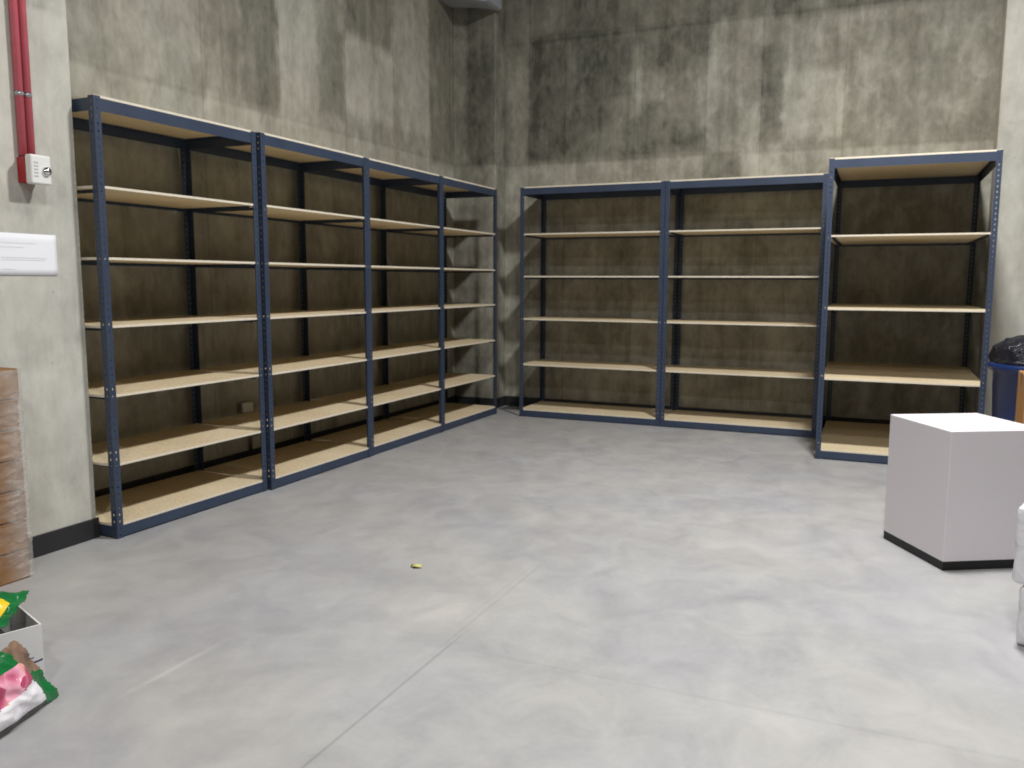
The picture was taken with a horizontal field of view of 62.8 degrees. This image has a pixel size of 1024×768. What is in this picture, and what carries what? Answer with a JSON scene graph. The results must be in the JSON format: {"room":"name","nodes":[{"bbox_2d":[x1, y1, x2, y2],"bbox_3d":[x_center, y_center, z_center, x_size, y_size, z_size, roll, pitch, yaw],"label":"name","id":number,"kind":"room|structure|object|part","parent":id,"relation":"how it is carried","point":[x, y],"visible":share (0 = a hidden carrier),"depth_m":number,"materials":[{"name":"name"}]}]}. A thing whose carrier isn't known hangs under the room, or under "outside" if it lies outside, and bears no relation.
{"room":"warehouse","nodes":[
{"label":"warehouse","id":0,"kind":"room"},
{"bbox_2d":[0,0,95,537],"bbox_3d":[-4.238,-1.721,0.742,0.807,6.000,8.000,3,8,24],"label":"wall pier","id":1,"kind":"object","parent":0,"point":[42,324],"visible":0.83,"depth_m":4.22,"materials":[{"name":"concrete"}]},
{"bbox_2d":[8,0,26,155],"bbox_3d":[-2.350,-3.088,3.799,0.044,4.000,0.041,3,8,24],"label":"conduit","id":2,"kind":"object","parent":1,"relation":"attached to","point":[13,4],"visible":0.95,"depth_m":3.99,"materials":[{"name":"red metal"}]},
{"bbox_2d":[17,0,35,153],"bbox_3d":[-2.333,-3.093,3.838,0.044,4.000,0.041,3,8,24],"label":"conduit","id":3,"kind":"object","parent":1,"relation":"attached to","point":[22,15],"visible":0.79,"depth_m":4.03,"materials":[{"name":"red metal"}]},
{"bbox_2d":[0,232,57,275],"bbox_3d":[-2.377,-0.634,4.108,0.002,0.204,0.328,3,8,24],"label":"notice","id":4,"kind":"object","parent":1,"relation":"attached to","point":[21,254],"visible":1,"depth_m":4.11,"materials":[{"name":"white paper"}]},
{"bbox_2d":[0,242,46,268],"bbox_3d":[-2.382,-0.625,4.096,0.001,0.130,0.240,3,8,24],"label":"print","id":5,"kind":"object","parent":4,"relation":"attached to","point":[13,255],"depth_m":4.09},
{"bbox_2d":[17,154,51,185],"bbox_3d":[-2.308,-1.036,4.061,0.130,0.140,0.108,3,8,24],"label":"fire alarm","id":6,"kind":"object","parent":1,"relation":"attached to","point":[34,169],"visible":1,"depth_m":4.03,"materials":[{"name":"white plastic"}]},
{"bbox_2d":[27,517,99,559],"bbox_3d":[-3.873,1.222,0.941,0.008,0.112,8.008,3,8,24],"label":"baseboard","id":7,"kind":"structure","parent":1,"relation":"attached to","point":[55,540],"depth_m":4.37,"materials":[{"name":"black plastic"}]},
{"bbox_2d":[66,0,454,490],"bbox_3d":[-1.761,-2.473,6.919,0.300,6.000,5.385,3,8,24],"label":"wall","id":8,"kind":"structure","parent":0,"point":[373,79],"depth_m":6.33,"materials":[{"name":"concrete"}]},
{"bbox_2d":[238,401,252,450],"bbox_3d":[-1.996,0.322,6.308,0.052,0.380,0.120,3,8,24],"label":"outlet box","id":9,"kind":"object","parent":8,"relation":"attached to","point":[247,406],"visible":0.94,"depth_m":6.28,"materials":[{"name":"metal"}]},
{"bbox_3d":[-1.975,0.177,6.281,0.007,0.069,0.104,3,8,24],"label":"plate","id":10,"kind":"part","parent":9,"relation":"part of","materials":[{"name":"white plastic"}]},
{"bbox_2d":[94,396,454,497],"bbox_3d":[-1.681,0.472,7.099,0.008,0.112,5.112,3,8,24],"label":"baseboard","id":11,"kind":"structure","parent":8,"relation":"attached to","point":[214,462],"depth_m":6.32,"materials":[{"name":"black plastic"}]},
{"bbox_2d":[440,0,501,10],"bbox_3d":[-0.477,-4.120,8.632,0.665,0.509,0.342,3,8,24],"label":"housing","id":12,"kind":"object","parent":8,"relation":"attached to","point":[496,5],"visible":0.82,"depth_m":8.64,"materials":[{"name":"white plastic"}]},
{"bbox_2d":[453,0,505,397],"bbox_3d":[-0.354,-2.734,9.085,0.507,6.000,0.255,3,8,24],"label":"column","id":13,"kind":"structure","parent":0,"point":[478,33],"depth_m":9.04,"materials":[{"name":"concrete"}]},
{"bbox_2d":[455,396,492,405],"bbox_3d":[-0.409,0.203,9.322,0.507,0.112,0.008,3,8,24],"label":"baseboard","id":14,"kind":"structure","parent":13,"relation":"attached to","point":[458,399],"depth_m":9.32,"materials":[{"name":"black plastic"}]},
{"bbox_2d":[0,406,1023,767],"bbox_3d":[1.056,1.300,1.715,10.500,0.200,13.985,3,8,24],"label":"floor","id":15,"kind":"structure","parent":0,"point":[584,593],"depth_m":3.45,"materials":[{"name":"concrete"}]},
{"bbox_2d":[0,367,32,586],"bbox_3d":[-2.597,0.477,3.433,0.231,0.991,1.169,3,8,24],"label":"stack","id":16,"kind":"object","parent":15,"relation":"on","point":[14,554],"visible":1,"depth_m":3.85,"materials":[{"name":"brown"}]},
{"bbox_2d":[0,605,44,676],"bbox_3d":[-1.877,0.936,2.809,0.341,0.236,0.460,7,10,43],"label":"carton","id":17,"kind":"object","parent":15,"relation":"on","point":[22,627],"visible":0.35,"depth_m":2.84,"materials":[{"name":"cardboard"}]},
{"bbox_2d":[0,590,28,627],"bbox_3d":[-1.886,0.769,2.836,0.407,0.116,0.204,-1,7,-8],"label":"bag","id":18,"kind":"object","parent":17,"relation":"on","point":[9,601],"visible":1,"depth_m":2.87,"materials":[{"name":"green plastic"}]},
{"bbox_2d":[0,640,58,733],"bbox_3d":[-1.598,0.967,2.505,0.115,0.244,0.627,2,7,11],"label":"bag","id":19,"kind":"object","parent":15,"relation":"on","point":[24,688],"visible":1,"depth_m":2.63,"materials":[{"name":"plastic"}]},
{"bbox_2d":[71,94,266,538],"bbox_3d":[-2.154,-0.397,5.055,0.605,2.333,1.180,3,8,25],"label":"shelving unit","id":20,"kind":"object","parent":15,"relation":"on","point":[128,511],"visible":0.73,"depth_m":5.04,"materials":[{"name":"blue paint"}]},
{"bbox_3d":[-2.141,-0.318,4.425,0.041,2.329,0.041,3,8,25],"label":"post","id":21,"kind":"part","parent":20,"relation":"part of","materials":[{"name":"blue metal"}]},
{"bbox_3d":[-2.168,-0.473,5.686,0.041,2.329,0.041,3,8,25],"label":"post","id":22,"kind":"part","parent":20,"relation":"part of","materials":[{"name":"blue metal"}]},
{"bbox_3d":[-1.657,-0.442,5.449,0.041,2.329,0.041,3,8,25],"label":"post","id":23,"kind":"part","parent":20,"relation":"part of","materials":[{"name":"blue metal"}]},
{"bbox_2d":[187,132,371,489],"bbox_3d":[-1.647,-0.528,6.134,0.630,2.333,1.195,3,8,24],"label":"shelving unit","id":24,"kind":"object","parent":15,"relation":"on","point":[291,463],"visible":0.94,"depth_m":6.11,"materials":[{"name":"blue paint"}]},
{"bbox_3d":[-2.151,-0.478,5.730,0.041,2.329,0.041,3,8,24],"label":"post","id":25,"kind":"part","parent":24,"relation":"part of","materials":[{"name":"blue metal"}]},
{"bbox_3d":[-1.613,-0.447,5.492,0.041,2.329,0.041,3,8,24],"label":"post","id":26,"kind":"part","parent":24,"relation":"part of","materials":[{"name":"blue metal"}]},
{"bbox_3d":[-1.680,-0.605,6.776,0.041,2.329,0.041,3,8,24],"label":"post","id":27,"kind":"part","parent":24,"relation":"part of","materials":[{"name":"blue metal"}]},
{"bbox_3d":[-1.143,-0.574,6.538,0.041,2.329,0.041,3,8,24],"label":"post","id":28,"kind":"part","parent":24,"relation":"part of","materials":[{"name":"blue metal"}]},
{"bbox_2d":[301,158,442,455],"bbox_3d":[-1.165,-0.662,7.230,0.630,2.333,1.203,3,8,24],"label":"shelving unit","id":29,"kind":"object","parent":15,"relation":"on","point":[386,434],"visible":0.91,"depth_m":7.32,"materials":[{"name":"blue paint"}]},
{"bbox_3d":[-1.669,-0.611,6.821,0.041,2.329,0.041,3,8,24],"label":"post","id":30,"kind":"part","parent":29,"relation":"part of","materials":[{"name":"blue metal"}]},
{"bbox_3d":[-1.130,-0.580,6.585,0.041,2.329,0.041,3,8,24],"label":"post","id":31,"kind":"part","parent":29,"relation":"part of","materials":[{"name":"blue metal"}]},
{"bbox_3d":[-1.199,-0.739,7.876,0.041,2.329,0.041,3,8,24],"label":"post","id":32,"kind":"part","parent":29,"relation":"part of","materials":[{"name":"blue metal"}]},
{"bbox_3d":[-0.660,-0.708,7.639,0.041,2.329,0.041,3,8,24],"label":"post","id":33,"kind":"part","parent":29,"relation":"part of","materials":[{"name":"blue metal"}]},
{"bbox_2d":[411,564,421,567],"bbox_3d":[-0.469,0.890,4.115,0.058,0.014,0.050,-1,7,-6],"label":"paper scrap","id":34,"kind":"object","parent":15,"relation":"on","point":[412,565],"visible":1,"depth_m":4.11,"materials":[{"name":"yellow paper"}]},
{"bbox_2d":[383,176,496,431],"bbox_3d":[-0.686,-0.794,8.323,0.630,2.333,1.189,3,8,24],"label":"shelving unit","id":35,"kind":"object","parent":15,"relation":"on","point":[454,414],"visible":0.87,"depth_m":8.43,"materials":[{"name":"blue paint"}]},
{"bbox_3d":[-1.187,-0.745,7.921,0.041,2.329,0.041,3,8,24],"label":"post","id":36,"kind":"part","parent":35,"relation":"part of","materials":[{"name":"blue metal"}]},
{"bbox_3d":[-0.649,-0.714,7.684,0.041,2.329,0.041,3,8,24],"label":"post","id":37,"kind":"part","parent":35,"relation":"part of","materials":[{"name":"blue metal"}]},
{"bbox_3d":[-0.723,-0.871,8.963,0.041,2.329,0.041,3,8,24],"label":"post","id":38,"kind":"part","parent":35,"relation":"part of","materials":[{"name":"blue metal"}]},
{"bbox_3d":[-0.184,-0.840,8.726,0.041,2.329,0.041,3,8,24],"label":"post","id":39,"kind":"part","parent":35,"relation":"part of","materials":[{"name":"blue metal"}]},
{"bbox_2d":[519,181,678,426],"bbox_3d":[0.878,-0.817,8.551,1.478,2.333,0.605,3,8,24],"label":"shelving unit","id":40,"kind":"object","parent":15,"relation":"on","point":[604,413],"visible":0.94,"depth_m":8.50,"materials":[{"name":"blue paint"}]},
{"bbox_3d":[0.107,-0.822,8.583,0.041,2.329,0.041,3,8,24],"label":"post","id":41,"kind":"part","parent":40,"relation":"part of","materials":[{"name":"blue metal"}]},
{"bbox_3d":[0.336,-0.884,9.095,0.041,2.329,0.041,3,8,24],"label":"post","id":42,"kind":"part","parent":40,"relation":"part of","materials":[{"name":"blue metal"}]},
{"bbox_3d":[1.421,-0.747,8.007,0.041,2.329,0.041,3,8,24],"label":"post","id":43,"kind":"part","parent":40,"relation":"part of","materials":[{"name":"blue metal"}]},
{"bbox_3d":[1.650,-0.809,8.518,0.041,2.329,0.041,3,8,24],"label":"post","id":44,"kind":"part","parent":40,"relation":"part of","materials":[{"name":"blue metal"}]},
{"bbox_2d":[660,173,831,437],"bbox_3d":[2.209,-0.741,7.961,1.425,2.333,0.605,3,8,24],"label":"shelving unit","id":45,"kind":"object","parent":15,"relation":"on","point":[805,427],"visible":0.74,"depth_m":7.91,"materials":[{"name":"blue paint"}]},
{"bbox_3d":[1.462,-0.744,7.983,0.041,2.329,0.041,3,8,24],"label":"post","id":46,"kind":"part","parent":45,"relation":"part of","materials":[{"name":"blue metal"}]},
{"bbox_3d":[1.691,-0.806,8.495,0.041,2.329,0.041,3,8,24],"label":"post","id":47,"kind":"part","parent":45,"relation":"part of","materials":[{"name":"blue metal"}]},
{"bbox_3d":[2.728,-0.671,7.428,0.041,2.329,0.041,3,8,24],"label":"post","id":48,"kind":"part","parent":45,"relation":"part of","materials":[{"name":"blue metal"}]},
{"bbox_3d":[2.956,-0.734,7.940,0.041,2.329,0.041,3,8,24],"label":"post","id":49,"kind":"part","parent":45,"relation":"part of","materials":[{"name":"blue metal"}]},
{"bbox_2d":[815,149,1002,463],"bbox_3d":[3.242,-0.617,6.981,1.155,2.333,1.500,3,8,23],"label":"shelving unit","id":50,"kind":"object","parent":15,"relation":"on","point":[840,440],"visible":0.92,"depth_m":6.79,"materials":[{"name":"blue paint"}]},
{"bbox_3d":[2.440,-0.563,6.537,0.041,2.329,0.041,3,8,23],"label":"post","id":51,"kind":"part","parent":50,"relation":"part of","materials":[{"name":"blue metal"}]},
{"bbox_3d":[3.021,-0.724,7.866,0.041,2.329,0.041,3,8,23],"label":"post","id":52,"kind":"part","parent":50,"relation":"part of","materials":[{"name":"blue metal"}]},
{"bbox_3d":[4.043,-0.667,7.426,0.041,2.329,0.041,3,8,23],"label":"post","id":53,"kind":"part","parent":50,"relation":"part of","materials":[{"name":"blue metal"}]},
{"bbox_3d":[3.462,-0.505,6.097,0.041,2.329,0.041,3,8,23],"label":"post","id":54,"kind":"part","parent":50,"relation":"part of","materials":[{"name":"blue metal"}]},
{"bbox_2d":[883,413,1023,570],"bbox_3d":[2.316,0.534,4.330,0.500,0.690,0.528,-1,7,-6],"label":"plinth","id":55,"kind":"object","parent":15,"relation":"on","point":[955,485],"visible":1,"depth_m":4.09,"materials":[{"name":"laminate"}]},
{"bbox_2d":[988,335,1023,421],"bbox_3d":[3.558,0.193,5.674,0.633,1.047,0.629,-4,8,-28],"label":"trash bin","id":56,"kind":"object","parent":15,"relation":"on","point":[1006,357],"visible":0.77,"depth_m":5.58,"materials":[{"name":"blue plastic"}]},
{"bbox_2d":[1015,370,1023,423],"bbox_3d":[3.406,0.359,5.171,0.501,0.839,0.330,3,8,24],"label":"carton","id":57,"kind":"object","parent":15,"relation":"on","point":[1019,414],"visible":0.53,"depth_m":5.25,"materials":[{"name":"brown cardboard"}]},
{"bbox_2d":[1016,585,1023,645],"bbox_3d":[2.221,0.896,3.232,0.425,0.239,0.347,6,9,39],"label":"pack","id":58,"kind":"object","parent":15,"relation":"on","point":[1020,625],"visible":1,"depth_m":3.23},
{"bbox_2d":[1014,504,1023,584],"bbox_3d":[2.211,0.619,3.211,0.448,0.313,0.349,6,9,40],"label":"pack","id":59,"kind":"object","parent":58,"relation":"on","point":[1019,560],"visible":1,"depth_m":3.21},
{"bbox_2d":[505,0,1003,419],"bbox_3d":[3.945,-2.526,7.500,10.262,6.000,0.300,3,8,24],"label":"wall","id":60,"kind":"structure","parent":0,"point":[597,91],"depth_m":8.19,"materials":[{"name":"concrete"}]},
{"bbox_2d":[497,396,504,407],"bbox_3d":[-0.128,0.201,9.341,0.008,0.112,0.255,3,8,24],"label":"baseboard","id":61,"kind":"structure","parent":60,"relation":"attached to","point":[501,400],"depth_m":9.34,"materials":[{"name":"black plastic"}]},
{"bbox_2d":[505,396,889,426],"bbox_3d":[2.051,0.309,8.519,4.647,0.112,0.008,3,8,24],"label":"baseboard","id":62,"kind":"structure","parent":60,"relation":"attached to","point":[509,400],"depth_m":8.58,"materials":[{"name":"black plastic"}]},
{"bbox_2d":[975,0,1023,415],"bbox_3d":[4.521,-2.455,6.940,0.850,6.000,0.265,3,8,24],"label":"wall pier","id":63,"kind":"object","parent":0,"point":[1007,317],"visible":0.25,"depth_m":7.06,"materials":[{"name":"concrete"}]}
]}

